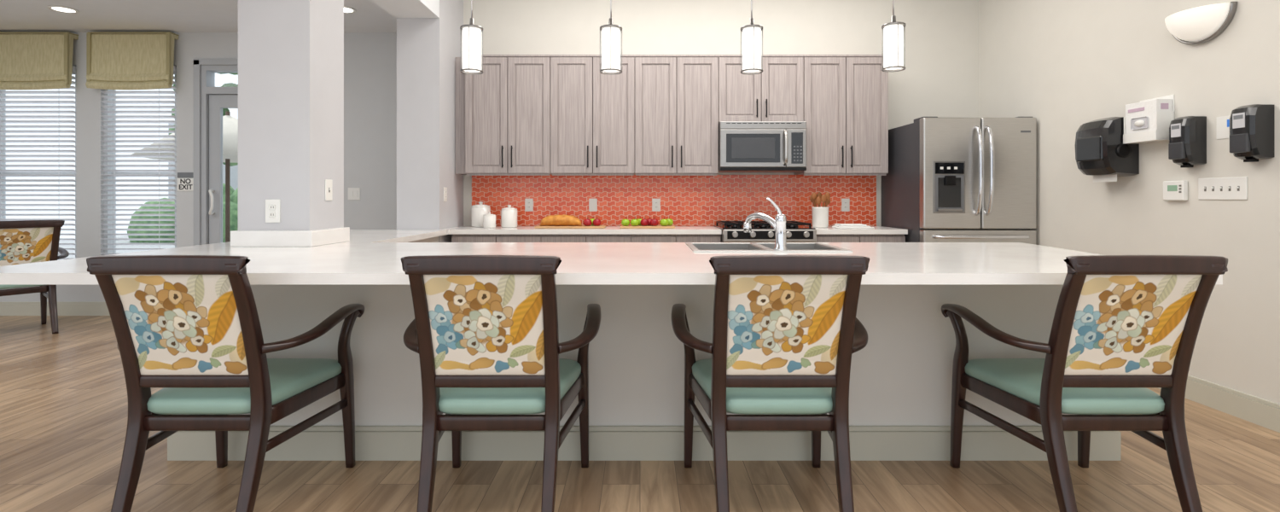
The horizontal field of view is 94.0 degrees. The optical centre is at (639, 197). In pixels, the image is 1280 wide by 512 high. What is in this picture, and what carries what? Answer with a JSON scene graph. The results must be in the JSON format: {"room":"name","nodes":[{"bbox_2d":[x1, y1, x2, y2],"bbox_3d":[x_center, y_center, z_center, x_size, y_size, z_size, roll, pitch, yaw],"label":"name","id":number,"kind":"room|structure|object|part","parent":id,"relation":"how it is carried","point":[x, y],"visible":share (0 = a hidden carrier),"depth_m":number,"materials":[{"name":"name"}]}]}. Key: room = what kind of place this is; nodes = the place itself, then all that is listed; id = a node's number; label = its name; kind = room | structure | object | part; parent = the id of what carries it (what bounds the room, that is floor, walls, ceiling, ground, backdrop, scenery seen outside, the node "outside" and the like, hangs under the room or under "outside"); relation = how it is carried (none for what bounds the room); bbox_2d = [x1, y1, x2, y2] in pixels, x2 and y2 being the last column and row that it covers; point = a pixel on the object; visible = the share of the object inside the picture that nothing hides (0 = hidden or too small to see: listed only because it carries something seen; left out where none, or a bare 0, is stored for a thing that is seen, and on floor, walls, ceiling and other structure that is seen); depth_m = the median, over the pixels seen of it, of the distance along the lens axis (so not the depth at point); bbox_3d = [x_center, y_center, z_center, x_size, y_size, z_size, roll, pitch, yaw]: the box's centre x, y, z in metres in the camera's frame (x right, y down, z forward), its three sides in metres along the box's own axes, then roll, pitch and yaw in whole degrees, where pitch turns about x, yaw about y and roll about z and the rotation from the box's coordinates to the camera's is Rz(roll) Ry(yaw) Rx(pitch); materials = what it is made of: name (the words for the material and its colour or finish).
{"room":"care facility","nodes":[
{"label":"care facility","id":0,"kind":"room"},
{"bbox_2d":[0,32,396,302],"bbox_3d":[-4.995,-0.235,5.925,6.010,2.770,0.150,0,0,0],"label":"wall","id":1,"kind":"structure","parent":0,"point":[369,58],"depth_m":5.85,"materials":[{"name":"paint"}]},
{"bbox_2d":[0,65,75,258],"bbox_3d":[-5.950,-0.240,5.925,0.860,2.120,0.090,0,0,0],"label":"window","id":2,"kind":"structure","parent":1,"relation":"in","point":[1,109],"depth_m":5.93,"materials":[{"name":"paint"}]},
{"bbox_2d":[0,65,75,260],"bbox_3d":[-5.950,-0.236,5.854,0.840,2.108,0.052,0,0,0],"label":"window blind","id":3,"kind":"object","parent":2,"relation":"attached to","point":[73,72],"visible":0.57,"depth_m":5.85,"materials":[{"name":"white plastic"}]},
{"bbox_2d":[0,31,78,89],"bbox_3d":[-5.955,-1.317,5.785,0.918,0.560,0.129,0,0,0],"label":"roman shade","id":4,"kind":"object","parent":2,"relation":"attached to","point":[28,60],"visible":1,"depth_m":5.75,"materials":[{"name":"beige fabric"}]},
{"bbox_2d":[0,302,110,315],"bbox_3d":[-6.190,1.083,5.841,3.620,0.135,0.018,0,0,0],"label":"baseboard","id":5,"kind":"structure","parent":1,"relation":"attached to","point":[6,308],"depth_m":5.83,"materials":[{"name":"paint"}]},
{"bbox_2d":[103,65,176,253],"bbox_3d":[-4.910,-0.240,5.925,0.740,2.120,0.090,0,0,0],"label":"window","id":6,"kind":"structure","parent":1,"relation":"in","point":[104,109],"depth_m":5.89,"materials":[{"name":"paint"}]},
{"bbox_2d":[85,31,179,89],"bbox_3d":[-4.915,-1.317,5.785,0.798,0.560,0.129,0,0,0],"label":"roman shade","id":7,"kind":"object","parent":6,"relation":"attached to","point":[114,60],"visible":1,"depth_m":5.75,"materials":[{"name":"beige fabric"}]},
{"bbox_2d":[100,65,176,255],"bbox_3d":[-4.910,-0.236,5.854,0.720,2.108,0.052,0,0,0],"label":"window blind","id":8,"kind":"object","parent":6,"relation":"attached to","point":[174,66],"visible":0.69,"depth_m":5.85,"materials":[{"name":"white plastic"}]},
{"bbox_2d":[177,172,193,191],"bbox_3d":[-4.445,-0.160,5.845,0.160,0.180,0.008,0,0,0],"label":"exit sign","id":9,"kind":"object","parent":1,"relation":"attached to","point":[185,180],"visible":1,"depth_m":5.84,"materials":[{"name":"white plastic"}]},
{"bbox_2d":[193,58,238,245],"bbox_3d":[-3.800,-0.105,5.881,1.120,2.510,0.179,0,0,0],"label":"door","id":10,"kind":"structure","parent":1,"relation":"in","point":[209,100],"depth_m":5.85,"materials":[{"name":"paint"}]},
{"bbox_2d":[348,187,360,199],"bbox_3d":[-2.800,-0.040,5.845,0.120,0.120,0.009,0,0,0],"label":"light switch","id":11,"kind":"object","parent":1,"relation":"attached to","point":[353,193],"visible":1,"depth_m":5.84,"materials":[{"name":"white plastic"}]},
{"bbox_2d":[0,0,396,32],"bbox_3d":[-5.075,-1.670,2.500,6.150,0.100,7.000,0,0,0],"label":"ceiling","id":12,"kind":"structure","parent":0,"point":[15,15],"depth_m":5.31,"materials":[{"name":"white paint"}]},
{"bbox_2d":[46,5,79,13],"bbox_3d":[-4.940,-1.615,5.120,0.200,0.008,0.200,0,0,0],"label":"recessed light","id":13,"kind":"object","parent":12,"relation":"in","point":[60,8],"visible":1,"depth_m":5.11,"materials":[{"name":"white plastic"}]},
{"bbox_2d":[343,5,356,13],"bbox_3d":[-2.540,-1.615,5.120,0.200,0.008,0.200,0,0,0],"label":"recessed light","id":14,"kind":"object","parent":12,"relation":"in","point":[346,9],"visible":0.48,"depth_m":5.14,"materials":[{"name":"white plastic"}]},
{"bbox_2d":[371,0,439,17],"bbox_3d":[-1.820,-1.810,1.942,0.360,0.680,5.883,0,0,0],"label":"ceiling beam","id":15,"kind":"structure","parent":12,"relation":"attached to","point":[398,8],"depth_m":4.67,"materials":[{"name":"white paint"}]},
{"bbox_2d":[459,0,483,74],"bbox_3d":[-0.985,-1.443,3.500,0.132,1.414,0.132,0,0,0],"label":"pendant lamp","id":16,"kind":"object","parent":12,"relation":"hanging from","point":[471,32],"visible":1,"depth_m":3.46,"materials":[{"name":"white glass"}]},
{"bbox_2d":[599,0,622,74],"bbox_3d":[-0.170,-1.443,3.500,0.132,1.414,0.132,0,0,0],"label":"pendant lamp","id":17,"kind":"object","parent":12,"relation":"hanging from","point":[610,32],"visible":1,"depth_m":3.46,"materials":[{"name":"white glass"}]},
{"bbox_2d":[740,0,762,74],"bbox_3d":[0.655,-1.443,3.500,0.132,1.414,0.132,0,0,0],"label":"pendant lamp","id":18,"kind":"object","parent":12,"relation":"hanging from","point":[751,32],"visible":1,"depth_m":3.46,"materials":[{"name":"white glass"}]},
{"bbox_2d":[881,0,905,71],"bbox_3d":[1.485,-1.450,3.500,0.132,1.398,0.132,0,0,0],"label":"pendant lamp","id":19,"kind":"object","parent":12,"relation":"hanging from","point":[893,32],"visible":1,"depth_m":3.46,"materials":[{"name":"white glass"}]},
{"bbox_2d":[230,0,349,246],"bbox_3d":[-1.962,-0.680,3.385,0.435,1.880,0.420,0,0,0],"label":"column","id":20,"kind":"structure","parent":0,"point":[291,52],"depth_m":3.20,"materials":[{"name":"paint"}]},
{"bbox_2d":[265,199,280,222],"bbox_3d":[-1.965,0.070,3.195,0.080,0.125,0.009,0,0,0],"label":"wall outlet","id":21,"kind":"object","parent":20,"relation":"attached to","point":[272,206],"visible":1,"depth_m":3.19,"materials":[{"name":"white plastic"}]},
{"bbox_2d":[325,179,332,200],"bbox_3d":[-1.762,-0.045,3.390,0.016,0.120,0.075,0,0,0],"label":"light switch","id":22,"kind":"object","parent":20,"relation":"attached to","point":[328,183],"visible":1,"depth_m":3.39,"materials":[{"name":"white plastic"}]},
{"bbox_2d":[396,0,463,242],"bbox_3d":[-1.815,-0.500,5.442,0.350,3.300,1.115,0,0,0],"label":"wall","id":23,"kind":"structure","parent":0,"point":[427,49],"depth_m":4.88,"materials":[{"name":"paint"}]},
{"bbox_2d":[443,186,447,201],"bbox_3d":[-1.635,-0.030,5.020,0.009,0.120,0.075,0,0,0],"label":"wall outlet","id":24,"kind":"object","parent":23,"relation":"attached to","point":[445,188],"visible":1,"depth_m":5.01,"materials":[{"name":"white plastic"}]},
{"bbox_2d":[0,315,1279,511],"bbox_3d":[-2.425,1.200,1.500,11.450,0.100,9.000,0,0,0],"label":"floor","id":25,"kind":"structure","parent":0,"point":[64,401],"depth_m":2.48,"materials":[{"name":"brown wood"}]},
{"bbox_2d":[0,220,69,334],"bbox_3d":[-5.313,0.670,5.045,0.688,0.973,0.718,0,0,32],"label":"armchair","id":26,"kind":"object","parent":25,"relation":"on","point":[21,241],"visible":0.8,"depth_m":4.97,"materials":[{"name":"brown wood"}]},
{"bbox_2d":[86,255,364,511],"bbox_3d":[-1.515,0.670,2.240,0.718,0.973,0.688,0,0,0],"label":"armchair","id":27,"kind":"object","parent":25,"relation":"on","point":[189,327],"visible":1,"depth_m":2.02,"materials":[{"name":"brown wood"}]},
{"bbox_2d":[401,255,601,511],"bbox_3d":[-0.510,0.670,2.240,0.718,0.973,0.688,0,0,0],"label":"armchair","id":28,"kind":"object","parent":25,"relation":"on","point":[483,331],"visible":1,"depth_m":2.01,"materials":[{"name":"brown wood"}]},
{"bbox_2d":[0,229,1222,460],"bbox_3d":[-0.102,0.705,3.475,4.665,0.890,2.810,0,0,0],"label":"kitchen island","id":29,"kind":"object","parent":25,"relation":"on","point":[900,385],"visible":0.41,"depth_m":2.64,"materials":[{"name":"white stone"}]},
{"bbox_2d":[685,242,852,251],"bbox_3d":[0.640,0.352,3.140,0.764,0.196,0.544,0,0,0],"label":"sink","id":30,"kind":"object","parent":29,"relation":"in","point":[695,247],"visible":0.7,"depth_m":3.38,"materials":[{"name":"metal"}]},
{"bbox_2d":[743,197,787,250],"bbox_3d":[0.604,0.126,2.991,0.107,0.256,0.299,0,0,-33],"label":"kitchen faucet","id":31,"kind":"object","parent":30,"relation":"on","point":[779,224],"visible":1,"depth_m":2.89,"materials":[{"name":"silver metal"}]},
{"bbox_2d":[443,226,907,242],"bbox_3d":[0.288,0.705,5.220,3.853,0.890,0.659,0,0,0],"label":"countertop","id":32,"kind":"structure","parent":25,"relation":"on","point":[462,234],"depth_m":4.98,"materials":[{"name":"white stone"}]},
{"bbox_2d":[471,201,490,226],"bbox_3d":[-1.430,0.146,5.370,0.170,0.226,0.170,0,0,0],"label":"ceramic canister","id":33,"kind":"object","parent":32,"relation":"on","point":[477,211],"visible":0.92,"depth_m":5.29,"materials":[{"name":"white ceramic"}]},
{"bbox_2d":[482,212,495,227],"bbox_3d":[-1.310,0.191,5.200,0.110,0.136,0.110,0,0,0],"label":"ceramic canister","id":34,"kind":"object","parent":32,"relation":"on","point":[489,220],"visible":1,"depth_m":5.16,"materials":[{"name":"white ceramic"}]},
{"bbox_2d":[500,204,517,227],"bbox_3d":[-1.155,0.160,5.280,0.140,0.198,0.140,0,0,0],"label":"ceramic canister","id":35,"kind":"object","parent":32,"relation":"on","point":[509,215],"visible":1,"depth_m":5.22,"materials":[{"name":"white ceramic"}]},
{"bbox_2d":[534,225,605,228],"bbox_3d":[-0.600,0.251,5.200,0.600,0.016,0.240,0,0,0],"label":"cutting board","id":36,"kind":"object","parent":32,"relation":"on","point":[538,226],"visible":0.96,"depth_m":5.08,"materials":[{"name":"brown wood"}]},
{"bbox_2d":[539,215,581,226],"bbox_3d":[-0.690,0.195,5.200,0.370,0.101,0.130,0,0,0],"label":"bread loaf","id":37,"kind":"object","parent":36,"relation":"on","point":[556,220],"visible":1,"depth_m":5.15,"materials":[{"name":"orange food"}]},
{"bbox_2d":[583,217,591,226],"bbox_3d":[-0.455,0.202,5.180,0.074,0.078,0.074,0,0,0],"label":"apple","id":38,"kind":"object","parent":36,"relation":"on","point":[587,222],"visible":1,"depth_m":5.15,"materials":[{"name":"red food"}]},
{"bbox_2d":[593,217,600,226],"bbox_3d":[-0.375,0.202,5.200,0.074,0.078,0.074,0,0,0],"label":"apple","id":39,"kind":"object","parent":36,"relation":"on","point":[596,222],"visible":1,"depth_m":5.17,"materials":[{"name":"red food"}]},
{"bbox_2d":[620,225,674,228],"bbox_3d":[0.065,0.251,5.190,0.470,0.016,0.220,0,0,0],"label":"cutting board","id":40,"kind":"object","parent":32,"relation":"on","point":[621,226],"visible":1,"depth_m":5.08,"materials":[{"name":"brown wood"}]},
{"bbox_2d":[621,216,629,226],"bbox_3d":[-0.125,0.202,5.190,0.074,0.078,0.074,0,0,0],"label":"apple","id":41,"kind":"object","parent":40,"relation":"on","point":[625,222],"visible":1,"depth_m":5.16,"materials":[{"name":"green food"}]},
{"bbox_2d":[630,216,639,226],"bbox_3d":[-0.045,0.202,5.176,0.074,0.078,0.074,0,0,0],"label":"apple","id":42,"kind":"object","parent":40,"relation":"on","point":[634,222],"visible":1,"depth_m":5.15,"materials":[{"name":"green food"}]},
{"bbox_2d":[640,217,648,226],"bbox_3d":[0.040,0.202,5.204,0.074,0.078,0.074,0,0,0],"label":"apple","id":43,"kind":"object","parent":40,"relation":"on","point":[644,222],"visible":1,"depth_m":5.18,"materials":[{"name":"red food"}]},
{"bbox_2d":[650,216,658,226],"bbox_3d":[0.125,0.202,5.189,0.074,0.078,0.074,0,0,0],"label":"apple","id":44,"kind":"object","parent":40,"relation":"on","point":[653,222],"visible":1,"depth_m":5.16,"materials":[{"name":"red food"}]},
{"bbox_2d":[659,217,668,226],"bbox_3d":[0.210,0.202,5.173,0.074,0.078,0.074,0,0,0],"label":"apple","id":45,"kind":"object","parent":40,"relation":"on","point":[664,222],"visible":1,"depth_m":5.15,"materials":[{"name":"green food"}]},
{"bbox_2d":[666,216,673,225],"bbox_3d":[0.255,0.202,5.250,0.074,0.078,0.074,0,0,0],"label":"apple","id":46,"kind":"object","parent":40,"relation":"on","point":[670,220],"visible":0.8,"depth_m":5.22,"materials":[{"name":"green food"}]},
{"bbox_2d":[809,192,830,227],"bbox_3d":[1.587,0.104,5.250,0.171,0.311,0.152,0,0,0],"label":"utensil crock","id":47,"kind":"object","parent":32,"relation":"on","point":[820,214],"visible":1,"depth_m":5.20,"materials":[{"name":"white ceramic"}]},
{"bbox_2d":[832,223,874,228],"bbox_3d":[1.830,0.242,5.140,0.300,0.035,0.200,0,0,0],"label":"dish towel","id":48,"kind":"object","parent":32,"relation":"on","point":[837,225],"visible":1,"depth_m":5.06,"materials":[{"name":"white fabric"}]},
{"bbox_2d":[713,221,816,242],"bbox_3d":[1.060,0.680,5.175,0.760,0.940,0.710,0,0,0],"label":"gas range","id":49,"kind":"object","parent":25,"relation":"on","point":[732,231],"visible":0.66,"depth_m":4.86,"materials":[{"name":"metal"}]},
{"bbox_2d":[671,255,869,511],"bbox_3d":[0.480,0.670,2.240,0.718,0.973,0.688,0,0,0],"label":"armchair","id":50,"kind":"object","parent":25,"relation":"on","point":[787,330],"visible":1,"depth_m":2.01,"materials":[{"name":"brown wood"}]},
{"bbox_2d":[881,116,1036,244],"bbox_3d":[2.679,0.253,5.080,0.893,1.795,0.920,0,0,0],"label":"refrigerator","id":51,"kind":"object","parent":25,"relation":"on","point":[947,179],"visible":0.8,"depth_m":4.70,"materials":[{"name":"silver metal"}]},
{"bbox_2d":[941,255,1227,511],"bbox_3d":[1.625,0.670,2.240,0.718,0.973,0.688,0,0,0],"label":"armchair","id":52,"kind":"object","parent":25,"relation":"on","point":[1123,326],"visible":1,"depth_m":2.02,"materials":[{"name":"brown wood"}]},
{"bbox_2d":[463,0,978,226],"bbox_3d":[0.755,-0.500,5.700,4.790,3.300,0.300,0,0,0],"label":"wall","id":53,"kind":"structure","parent":0,"point":[939,78],"depth_m":5.55,"materials":[{"name":"paint"}]},
{"bbox_2d":[455,54,552,175],"bbox_3d":[-1.211,-0.725,5.367,0.853,1.055,0.364,0,0,0],"label":"upper cabinet","id":54,"kind":"object","parent":53,"relation":"attached to","point":[508,105],"depth_m":5.23,"materials":[{"name":"grey wood"}]},
{"bbox_3d":[-1.585,-0.733,5.425,0.106,1.035,0.249,0,0,0],"label":"cabinet filler","id":55,"kind":"part","parent":54,"relation":"part of","materials":[{"name":"grey wood"}]},
{"bbox_2d":[550,54,634,175],"bbox_3d":[-0.414,-0.725,5.367,0.737,1.055,0.364,0,0,0],"label":"upper cabinet","id":56,"kind":"object","parent":53,"relation":"attached to","point":[592,112],"visible":0.99,"depth_m":5.23,"materials":[{"name":"grey wood"}]},
{"bbox_2d":[471,174,876,226],"bbox_3d":[0.315,0.022,5.544,3.750,0.473,0.012,0,0,0],"label":"backsplash","id":57,"kind":"structure","parent":53,"relation":"attached to","point":[689,200],"depth_m":5.54,"materials":[{"name":"red tile"}]},
{"bbox_2d":[524,198,533,211],"bbox_3d":[-1.028,0.065,5.533,0.075,0.120,0.009,0,0,0],"label":"wall outlet","id":58,"kind":"object","parent":57,"relation":"attached to","point":[528,202],"visible":1,"depth_m":5.53,"materials":[{"name":"white plastic"}]},
{"bbox_2d":[588,198,597,211],"bbox_3d":[-0.435,0.065,5.533,0.075,0.120,0.009,0,0,0],"label":"wall outlet","id":59,"kind":"object","parent":57,"relation":"attached to","point":[592,202],"visible":1,"depth_m":5.53,"materials":[{"name":"white plastic"}]},
{"bbox_2d":[651,198,660,211],"bbox_3d":[0.150,0.065,5.533,0.075,0.120,0.009,0,0,0],"label":"wall outlet","id":60,"kind":"object","parent":57,"relation":"attached to","point":[655,202],"visible":1,"depth_m":5.53,"materials":[{"name":"white plastic"}]},
{"bbox_2d":[841,198,849,211],"bbox_3d":[1.905,0.065,5.533,0.075,0.120,0.009,0,0,0],"label":"wall outlet","id":61,"kind":"object","parent":57,"relation":"attached to","point":[845,202],"visible":1,"depth_m":5.53,"materials":[{"name":"white plastic"}]},
{"bbox_2d":[634,54,718,175],"bbox_3d":[0.321,-0.725,5.367,0.730,1.055,0.364,0,0,0],"label":"upper cabinet","id":62,"kind":"object","parent":53,"relation":"attached to","point":[677,96],"visible":1,"depth_m":5.23,"materials":[{"name":"grey wood"}]},
{"bbox_2d":[718,54,803,122],"bbox_3d":[1.060,-0.956,5.367,0.744,0.592,0.364,0,0,0],"label":"upper cabinet","id":63,"kind":"object","parent":53,"relation":"attached to","point":[776,94],"visible":0.75,"depth_m":5.23,"materials":[{"name":"grey wood"}]},
{"bbox_2d":[718,121,806,172],"bbox_3d":[1.060,-0.447,5.310,0.740,0.423,0.476,0,0,0],"label":"over-range microwave","id":64,"kind":"object","parent":63,"relation":"attached to","point":[743,146],"visible":1,"depth_m":5.13,"materials":[{"name":"metal"}]},
{"bbox_2d":[794,54,888,175],"bbox_3d":[1.802,-0.725,5.367,0.737,1.055,0.364,0,0,0],"label":"upper cabinet","id":65,"kind":"object","parent":53,"relation":"attached to","point":[846,96],"visible":0.99,"depth_m":5.23,"materials":[{"name":"grey wood"}]},
{"bbox_2d":[978,0,1279,404],"bbox_3d":[3.225,-0.500,2.425,0.150,3.300,6.850,0,0,0],"label":"wall","id":66,"kind":"structure","parent":0,"point":[1065,65],"depth_m":3.63,"materials":[{"name":"paint"}]},
{"bbox_2d":[1074,116,1139,182],"bbox_3d":[3.041,-0.312,3.905,0.217,0.415,0.291,0,0,0],"label":"paper towel dispenser","id":67,"kind":"object","parent":66,"relation":"attached to","point":[1101,153],"visible":0.98,"depth_m":3.81,"materials":[{"name":"black plastic"}]},
{"bbox_2d":[1122,94,1174,143],"bbox_3d":[3.088,-0.476,3.640,0.123,0.268,0.240,0,0,0],"label":"dispenser","id":68,"kind":"object","parent":66,"relation":"attached to","point":[1145,121],"visible":0.94,"depth_m":3.58,"materials":[{"name":"white plastic"}]},
{"bbox_2d":[1163,180,1187,200],"bbox_3d":[3.134,-0.043,3.500,0.031,0.115,0.140,0,0,0],"label":"thermostat","id":69,"kind":"object","parent":66,"relation":"attached to","point":[1172,190],"visible":1,"depth_m":3.48,"materials":[{"name":"white plastic"}]},
{"bbox_2d":[1168,116,1206,167],"bbox_3d":[3.091,-0.317,3.385,0.118,0.287,0.130,0,0,0],"label":"soap dispenser","id":70,"kind":"object","parent":66,"relation":"attached to","point":[1187,146],"visible":1,"depth_m":3.33,"materials":[{"name":"black plastic"}]},
{"bbox_2d":[1164,1,1237,44],"bbox_3d":[3.073,-0.949,3.335,0.152,0.173,0.380,0,0,0],"label":"wall sconce","id":71,"kind":"object","parent":66,"relation":"attached to","point":[1202,24],"visible":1,"depth_m":3.26,"materials":[{"name":"white glass"}]},
{"bbox_2d":[1157,374,1279,432],"bbox_3d":[3.141,1.083,1.840,0.018,0.135,5.680,0,0,0],"label":"baseboard","id":72,"kind":"structure","parent":66,"relation":"attached to","point":[1257,410],"depth_m":3.15,"materials":[{"name":"paint"}]},
{"bbox_2d":[1198,176,1247,199],"bbox_3d":[3.142,-0.051,3.217,0.016,0.117,0.268,0,0,0],"label":"light switch","id":73,"kind":"object","parent":66,"relation":"attached to","point":[1215,188],"visible":1,"depth_m":3.21,"materials":[{"name":"white plastic"}]},
{"bbox_2d":[1216,115,1230,139],"bbox_3d":[3.147,-0.380,3.200,0.006,0.120,0.120,0,0,0],"label":"plate","id":74,"kind":"object","parent":66,"relation":"attached to","point":[1223,123],"visible":0.53,"depth_m":3.22,"materials":[{"name":"white plastic"}]},
{"bbox_2d":[1229,104,1274,162],"bbox_3d":[3.091,-0.327,3.030,0.118,0.287,0.130,0,0,0],"label":"soap dispenser","id":75,"kind":"object","parent":66,"relation":"attached to","point":[1252,127],"visible":1,"depth_m":2.98,"materials":[{"name":"black plastic"}]},
{"label":"outside","id":76,"kind":"structure","parent":0,"visible":0},
{"bbox_2d":[58,235,174,258],"bbox_3d":[-6.000,1.220,15.000,20.000,0.100,18.000,0,0,0],"label":"ground","id":77,"kind":"structure","parent":76,"point":[120,236],"depth_m":14.49,"materials":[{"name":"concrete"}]},
{"bbox_2d":[127,183,238,243],"bbox_3d":[-6.070,0.700,16.621,15.460,2.659,2.552,0,0,0],"label":"hedge","id":78,"kind":"object","parent":77,"relation":"on","point":[234,194],"visible":0.03,"depth_m":15.67,"materials":[{"name":"green plant"}]},
{"bbox_2d":[132,110,238,242],"bbox_3d":[-6.350,-0.080,9.200,2.125,2.500,2.125,0,0,22],"label":"patio umbrella","id":79,"kind":"object","parent":77,"relation":"on","point":[229,123],"visible":0.31,"depth_m":8.83,"materials":[{"name":"grey fabric"}]},
{"bbox_2d":[168,122,238,198],"bbox_3d":[-6.000,-0.640,19.500,18.000,3.620,1.000,0,0,0],"label":"neighboring building","id":80,"kind":"structure","parent":77,"relation":"on","point":[234,170],"depth_m":19.00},
{"bbox_2d":[168,72,238,166],"bbox_3d":[-7.008,-0.965,11.031,2.391,4.281,1.963,0,0,0],"label":"tree","id":81,"kind":"object","parent":77,"relation":"on","point":[229,84],"visible":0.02,"depth_m":11.07,"materials":[{"name":"green plant"}]}
]}

